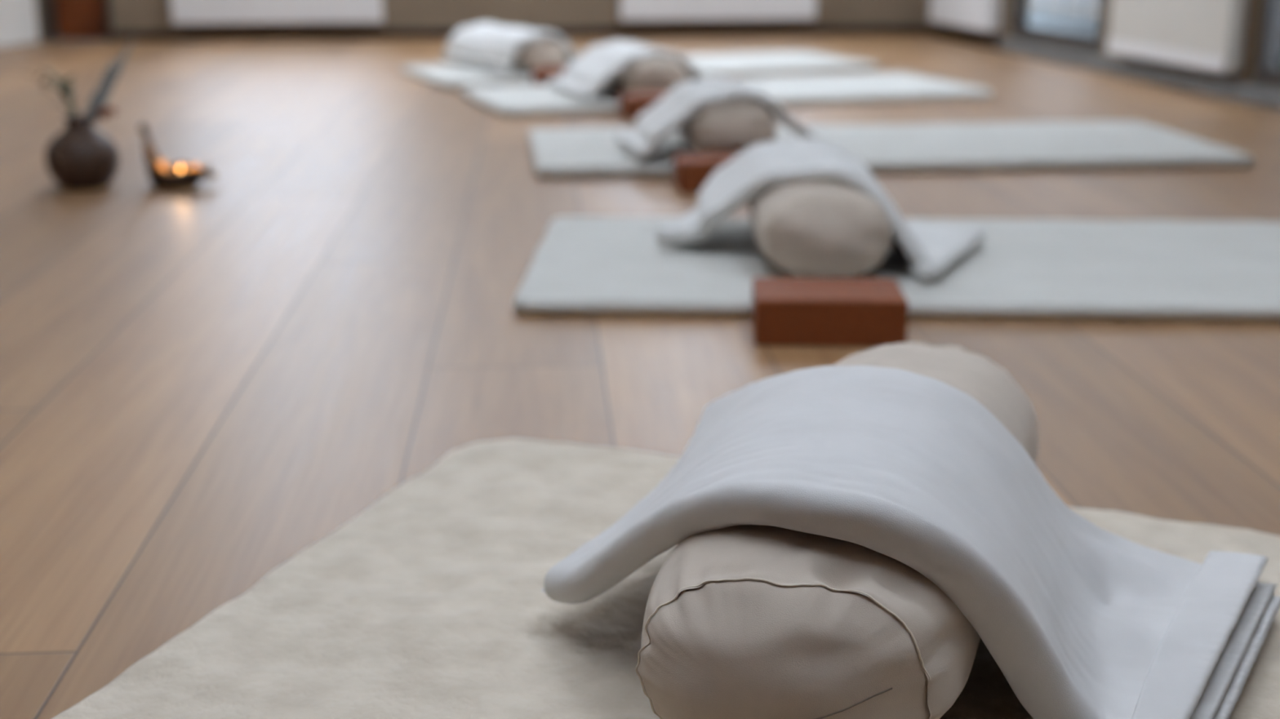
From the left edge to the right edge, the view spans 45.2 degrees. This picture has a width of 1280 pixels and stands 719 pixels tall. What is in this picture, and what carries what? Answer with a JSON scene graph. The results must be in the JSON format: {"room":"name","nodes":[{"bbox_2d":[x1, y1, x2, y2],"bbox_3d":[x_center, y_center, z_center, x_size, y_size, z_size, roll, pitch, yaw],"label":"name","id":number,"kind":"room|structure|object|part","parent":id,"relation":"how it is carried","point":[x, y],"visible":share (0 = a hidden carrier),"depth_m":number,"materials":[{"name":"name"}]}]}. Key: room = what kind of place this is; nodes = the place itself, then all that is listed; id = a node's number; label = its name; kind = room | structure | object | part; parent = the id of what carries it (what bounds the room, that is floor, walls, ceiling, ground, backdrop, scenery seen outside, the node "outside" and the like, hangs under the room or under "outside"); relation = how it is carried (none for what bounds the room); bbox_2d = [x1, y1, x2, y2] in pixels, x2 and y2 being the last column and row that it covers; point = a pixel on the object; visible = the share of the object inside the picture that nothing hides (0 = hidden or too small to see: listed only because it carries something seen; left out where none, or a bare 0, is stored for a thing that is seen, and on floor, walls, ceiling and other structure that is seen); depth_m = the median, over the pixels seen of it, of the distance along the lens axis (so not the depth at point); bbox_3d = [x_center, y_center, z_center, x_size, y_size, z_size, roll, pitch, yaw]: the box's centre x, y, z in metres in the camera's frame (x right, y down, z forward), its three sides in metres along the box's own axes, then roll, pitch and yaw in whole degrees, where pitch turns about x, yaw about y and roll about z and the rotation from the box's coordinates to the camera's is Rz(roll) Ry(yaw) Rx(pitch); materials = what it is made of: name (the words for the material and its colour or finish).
{"room":"exercise studio","nodes":[
{"label":"exercise studio","id":0,"kind":"room"},
{"bbox_2d":[0,0,39,41],"bbox_3d":[-4.191,-1.472,2.128,0.200,2.900,11.447,3,16,10],"label":"wall","id":1,"kind":"structure","parent":0,"point":[18,18],"depth_m":7.73,"materials":[{"name":"white paint"}]},
{"bbox_2d":[0,35,35,47],"bbox_3d":[-4.086,-0.088,2.510,0.012,0.030,11.347,3,16,10],"label":"baseboard","id":2,"kind":"structure","parent":1,"relation":"attached to","point":[29,39],"depth_m":7.71,"materials":[{"name":"white paint"}]},
{"bbox_2d":[35,0,927,41],"bbox_3d":[-0.777,-3.134,7.870,4.690,2.900,0.200,-2,16,-6],"label":"wall","id":3,"kind":"structure","parent":0,"point":[126,15],"depth_m":8.15,"materials":[{"name":"beige paint"}]},
{"bbox_2d":[40,0,114,41],"bbox_3d":[-2.901,-2.649,7.706,0.342,2.060,0.112,-2,16,-6],"label":"trim","id":4,"kind":"structure","parent":3,"relation":"attached to","point":[48,6],"depth_m":7.91,"materials":[{"name":"paint"}]},
{"bbox_2d":[54,0,107,38],"bbox_3d":[-2.890,-2.640,7.711,0.263,2.020,0.108,0,16,0],"label":"door","id":5,"kind":"structure","parent":3,"relation":"in","point":[76,19],"depth_m":7.96,"materials":[{"name":"red wood"}]},
{"bbox_3d":[-2.887,-2.628,7.705,0.180,1.780,0.010,-2,16,-6],"label":"panel","id":6,"kind":"part","parent":5,"relation":"part of","materials":[{"name":"red wood"}]},
{"bbox_2d":[170,0,383,23],"bbox_3d":[-1.877,-2.046,7.911,1.070,0.612,0.080,-2,16,-6],"label":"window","id":7,"kind":"structure","parent":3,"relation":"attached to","point":[183,11],"depth_m":7.94,"materials":[{"name":"white glass"}]},
{"bbox_2d":[114,24,923,40],"bbox_3d":[-0.586,-1.740,8.182,4.290,0.050,0.016,-2,16,-6],"label":"baseboard","id":8,"kind":"structure","parent":3,"relation":"attached to","point":[270,34],"depth_m":8.19,"materials":[{"name":"brown wood"}]},
{"bbox_2d":[619,0,816,20],"bbox_3d":[0.418,-2.117,8.155,1.051,0.612,0.080,-2,16,-6],"label":"window","id":9,"kind":"structure","parent":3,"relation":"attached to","point":[629,10],"depth_m":8.19,"materials":[{"name":"white glass"}]},
{"bbox_2d":[0,34,1279,718],"bbox_3d":[-0.676,-0.108,2.811,9.217,0.100,12.190,0,16,0],"label":"floor","id":10,"kind":"structure","parent":0,"point":[202,384],"depth_m":2.41,"materials":[{"name":"brown wood"}]},
{"bbox_2d":[44,114,119,190],"bbox_3d":[-1.335,-0.498,3.676,0.169,0.169,0.169,0,16,0],"label":"vase","id":11,"kind":"object","parent":10,"relation":"on","point":[81,156],"visible":1,"depth_m":3.62,"materials":[{"name":"brown ceramic"}]},
{"bbox_2d":[22,71,71,116],"bbox_3d":[-1.395,-0.567,3.663,0.123,0.229,0.026,0,16,0],"label":"branch","id":12,"kind":"object","parent":11,"relation":"in","point":[44,81],"visible":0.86,"depth_m":3.64,"materials":[{"name":"green plant"}]},
{"bbox_3d":[-1.385,-0.562,3.661,0.102,0.220,0.006,1,16,5],"label":"stem","id":13,"kind":"part","parent":12,"relation":"part of","materials":[{"name":"green plant"}]},
{"bbox_2d":[40,69,84,116],"bbox_3d":[-1.371,-0.573,3.667,0.087,0.237,0.071,15,22,43],"label":"leafy branch","id":14,"kind":"object","parent":11,"relation":"in","point":[65,91],"visible":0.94,"depth_m":3.65,"materials":[{"name":"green plant"}]},
{"bbox_3d":[-1.357,-0.560,3.662,0.049,0.215,0.007,3,16,11],"label":"stem","id":15,"kind":"part","parent":14,"relation":"part of","materials":[{"name":"green plant"}]},
{"bbox_2d":[85,106,119,119],"bbox_3d":[-1.282,-0.525,3.654,0.097,0.152,0.056,-4,17,-14],"label":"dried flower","id":16,"kind":"object","parent":11,"relation":"in","point":[104,112],"visible":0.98,"depth_m":3.63,"materials":[{"name":"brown plant"}]},
{"bbox_2d":[84,35,134,126],"bbox_3d":[-1.272,-0.618,3.698,0.023,0.306,0.168,14,21,40],"label":"leaf","id":17,"kind":"object","parent":11,"relation":"in","point":[98,100],"visible":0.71,"depth_m":3.68,"materials":[{"name":"green plant"}]},
{"bbox_3d":[-1.313,-0.578,3.668,0.046,0.127,0.014,-15,22,-42],"label":"blade","id":18,"kind":"part","parent":17,"relation":"part of","materials":[{"name":"green plant"}]},
{"bbox_3d":[-1.290,-0.618,3.674,0.104,0.201,0.018,-14,22,-41],"label":"blade","id":19,"kind":"part","parent":17,"relation":"part of","materials":[{"name":"green plant"}]},
{"bbox_2d":[138,123,219,188],"bbox_3d":[-1.098,-0.488,3.669,0.186,0.153,0.116,0,16,0],"label":"candle holder","id":20,"kind":"object","parent":10,"relation":"on","point":[161,175],"visible":1,"depth_m":3.66,"materials":[{"name":"gold metal"}]},
{"bbox_3d":[-1.180,-0.549,3.651,0.022,0.026,0.021,0,16,0],"label":"spur knob","id":21,"kind":"part","parent":20,"relation":"part of","materials":[{"name":"black metal"}]},
{"bbox_2d":[532,66,567,84],"bbox_3d":[-0.274,-1.064,5.803,0.229,0.074,0.152,-7,17,-22],"label":"block","id":22,"kind":"object","parent":10,"relation":"on","point":[540,75],"visible":0.27,"depth_m":5.73,"materials":[{"name":"wood"}]},
{"bbox_2d":[400,51,879,88],"bbox_3d":[0.010,-1.214,6.399,1.897,0.031,0.710,-7,17,-22],"label":"mat","id":23,"kind":"object","parent":10,"relation":"on","point":[448,76],"visible":0.54,"depth_m":6.30,"materials":[{"name":"fabric"}]},
{"bbox_2d":[512,37,567,71],"bbox_3d":[-0.515,-1.256,6.243,0.225,0.132,0.660,-9,18,-29],"label":"bolster","id":24,"kind":"object","parent":23,"relation":"on","point":[541,52],"visible":0.34,"depth_m":5.97,"materials":[{"name":"fabric"}]},
{"bbox_2d":[440,22,578,72],"bbox_3d":[-0.518,-1.274,6.248,0.371,0.161,0.620,-9,18,-29],"label":"folded blanket","id":25,"kind":"object","parent":24,"relation":"on","point":[490,45],"visible":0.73,"depth_m":6.11,"materials":[{"name":"white fabric"}]},
{"bbox_2d":[618,90,669,120],"bbox_3d":[0.061,-0.822,4.965,0.229,0.074,0.152,-5,17,-17],"label":"block","id":26,"kind":"object","parent":10,"relation":"on","point":[631,104],"visible":0.5,"depth_m":4.89,"materials":[{"name":"wood"}]},
{"bbox_2d":[51,438,1279,718],"bbox_3d":[0.562,0.301,1.148,1.951,0.038,0.862,6,17,20],"label":"mat","id":27,"kind":"object","parent":10,"relation":"on","point":[428,602],"visible":0.52,"depth_m":1.35,"materials":[{"name":"fabric"}]},
{"bbox_2d":[635,342,1038,718],"bbox_3d":[0.205,0.135,1.359,0.244,0.171,0.732,6,17,19],"label":"bolster","id":28,"kind":"object","parent":27,"relation":"on","point":[740,621],"visible":0.53,"depth_m":1.05,"materials":[{"name":"fabric"}]},
{"bbox_2d":[539,365,1279,718],"bbox_3d":[0.206,0.134,1.304,0.602,0.211,0.465,10,19,32],"label":"folded blanket","id":29,"kind":"object","parent":28,"relation":"on","point":[1081,620],"visible":1,"depth_m":1.20,"materials":[{"name":"fabric"}]},
{"bbox_2d":[673,152,740,193],"bbox_3d":[0.202,-0.447,3.671,0.229,0.074,0.152,-2,16,-5],"label":"block","id":30,"kind":"object","parent":10,"relation":"on","point":[691,171],"visible":0.48,"depth_m":3.60,"materials":[{"name":"wood"}]},
{"bbox_2d":[462,72,991,117],"bbox_3d":[0.307,-0.958,5.512,1.805,0.031,0.706,-5,17,-17],"label":"mat","id":31,"kind":"object","parent":10,"relation":"on","point":[517,100],"visible":0.67,"depth_m":5.38,"materials":[{"name":"fabric"}]},
{"bbox_2d":[604,57,688,92],"bbox_3d":[-0.017,-1.009,5.386,0.225,0.135,0.660,-5,17,-17],"label":"bolster","id":32,"kind":"object","parent":31,"relation":"on","point":[654,74],"visible":0.52,"depth_m":5.10,"materials":[{"name":"fabric"}]},
{"bbox_2d":[546,40,709,98],"bbox_3d":[-0.008,-1.021,5.374,0.540,0.157,0.460,-5,17,-17],"label":"folded blanket","id":33,"kind":"object","parent":32,"relation":"on","point":[586,77],"visible":0.75,"depth_m":5.24,"materials":[{"name":"white fabric"}]},
{"bbox_2d":[751,277,908,346],"bbox_3d":[0.291,-0.075,2.384,0.229,0.074,0.152,1,16,2],"label":"block","id":34,"kind":"object","parent":10,"relation":"on","point":[786,311],"visible":0.9,"depth_m":2.31,"materials":[{"name":"wood"}]},
{"bbox_2d":[527,120,1253,177],"bbox_3d":[0.635,-0.587,4.230,1.865,0.031,0.743,-2,16,-5],"label":"mat","id":35,"kind":"object","parent":10,"relation":"on","point":[561,153],"visible":0.77,"depth_m":4.07,"materials":[{"name":"fabric"}]},
{"bbox_2d":[676,100,776,152],"bbox_3d":[0.212,-0.637,4.072,0.225,0.152,0.660,-2,16,-5],"label":"bolster","id":36,"kind":"object","parent":35,"relation":"on","point":[735,126],"visible":0.59,"depth_m":3.78,"materials":[{"name":"fabric"}]},
{"bbox_2d":[615,75,824,159],"bbox_3d":[0.232,-0.636,4.022,0.550,0.176,0.402,-3,16,-10],"label":"folded blanket","id":37,"kind":"object","parent":36,"relation":"on","point":[684,100],"visible":0.9,"depth_m":3.88,"materials":[{"name":"white fabric"}]},
{"bbox_2d":[512,216,1279,321],"bbox_3d":[0.778,-0.176,2.815,1.954,0.029,0.741,1,16,2],"label":"mat","id":38,"kind":"object","parent":10,"relation":"on","point":[1060,269],"visible":0.77,"depth_m":2.68,"materials":[{"name":"fabric"}]},
{"bbox_2d":[747,182,891,278],"bbox_3d":[0.324,-0.285,2.864,0.237,0.150,0.660,0,16,1],"label":"bolster","id":39,"kind":"object","parent":38,"relation":"on","point":[811,229],"visible":0.68,"depth_m":2.57,"materials":[{"name":"fabric"}]},
{"bbox_2d":[653,137,986,280],"bbox_3d":[0.331,-0.301,2.867,0.621,0.176,0.375,10,19,31],"label":"folded blanket","id":40,"kind":"object","parent":39,"relation":"on","point":[929,250],"visible":0.98,"depth_m":2.79,"materials":[{"name":"white fabric"}]},
{"bbox_2d":[925,0,1279,88],"bbox_3d":[2.694,-1.541,2.368,0.090,2.900,11.988,-3,16,-10],"label":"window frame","id":41,"kind":"structure","parent":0,"point":[1246,75],"depth_m":5.90,"materials":[{"name":"beige paint"}]},
{"bbox_2d":[924,23,1000,48],"bbox_3d":[1.659,-1.658,7.888,0.016,0.055,1.080,-3,16,-10],"label":"baseboard","id":42,"kind":"structure","parent":41,"relation":"attached to","point":[991,42],"depth_m":7.88,"materials":[{"name":"brown wood"}]},
{"bbox_2d":[928,0,1001,31],"bbox_3d":[1.642,-1.984,7.703,0.080,0.615,0.795,-3,16,-10],"label":"radiator","id":43,"kind":"object","parent":41,"relation":"attached to","point":[979,15],"visible":1,"depth_m":7.62,"materials":[{"name":"white metal"}]},
{"bbox_2d":[1009,0,1105,53],"bbox_3d":[1.868,-2.559,6.577,0.090,2.385,0.940,-3,16,-10],"label":"window","id":44,"kind":"structure","parent":41,"relation":"in","point":[1078,24],"depth_m":6.85,"materials":[{"name":"glass"}]},
{"bbox_3d":[1.884,-2.560,6.580,0.004,2.275,0.830,-3,16,-10],"label":"pane","id":45,"kind":"part","parent":44,"relation":"part of","materials":[{"name":"clear glass"}]},
{"bbox_2d":[997,38,1279,109],"bbox_3d":[2.721,-0.029,2.255,0.050,0.058,10.838,-3,16,-10],"label":"trim","id":46,"kind":"structure","parent":41,"relation":"attached to","point":[1269,97],"depth_m":5.97,"materials":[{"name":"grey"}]},
{"bbox_2d":[1106,0,1248,72],"bbox_3d":[2.013,-1.423,5.748,0.086,0.607,0.880,-3,16,-10],"label":"window","id":47,"kind":"structure","parent":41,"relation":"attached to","point":[1203,34],"depth_m":5.67,"materials":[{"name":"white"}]},
{"bbox_2d":[1253,0,1279,86],"bbox_3d":[2.250,-1.982,4.583,0.090,2.385,1.000,-3,16,-10],"label":"door","id":48,"kind":"structure","parent":41,"relation":"in","point":[1267,61],"depth_m":5.29,"materials":[{"name":"paint"}]},
{"bbox_3d":[2.266,-1.983,4.587,0.004,2.275,0.890,-3,16,-10],"label":"pane","id":49,"kind":"part","parent":48,"relation":"part of","materials":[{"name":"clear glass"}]}
]}

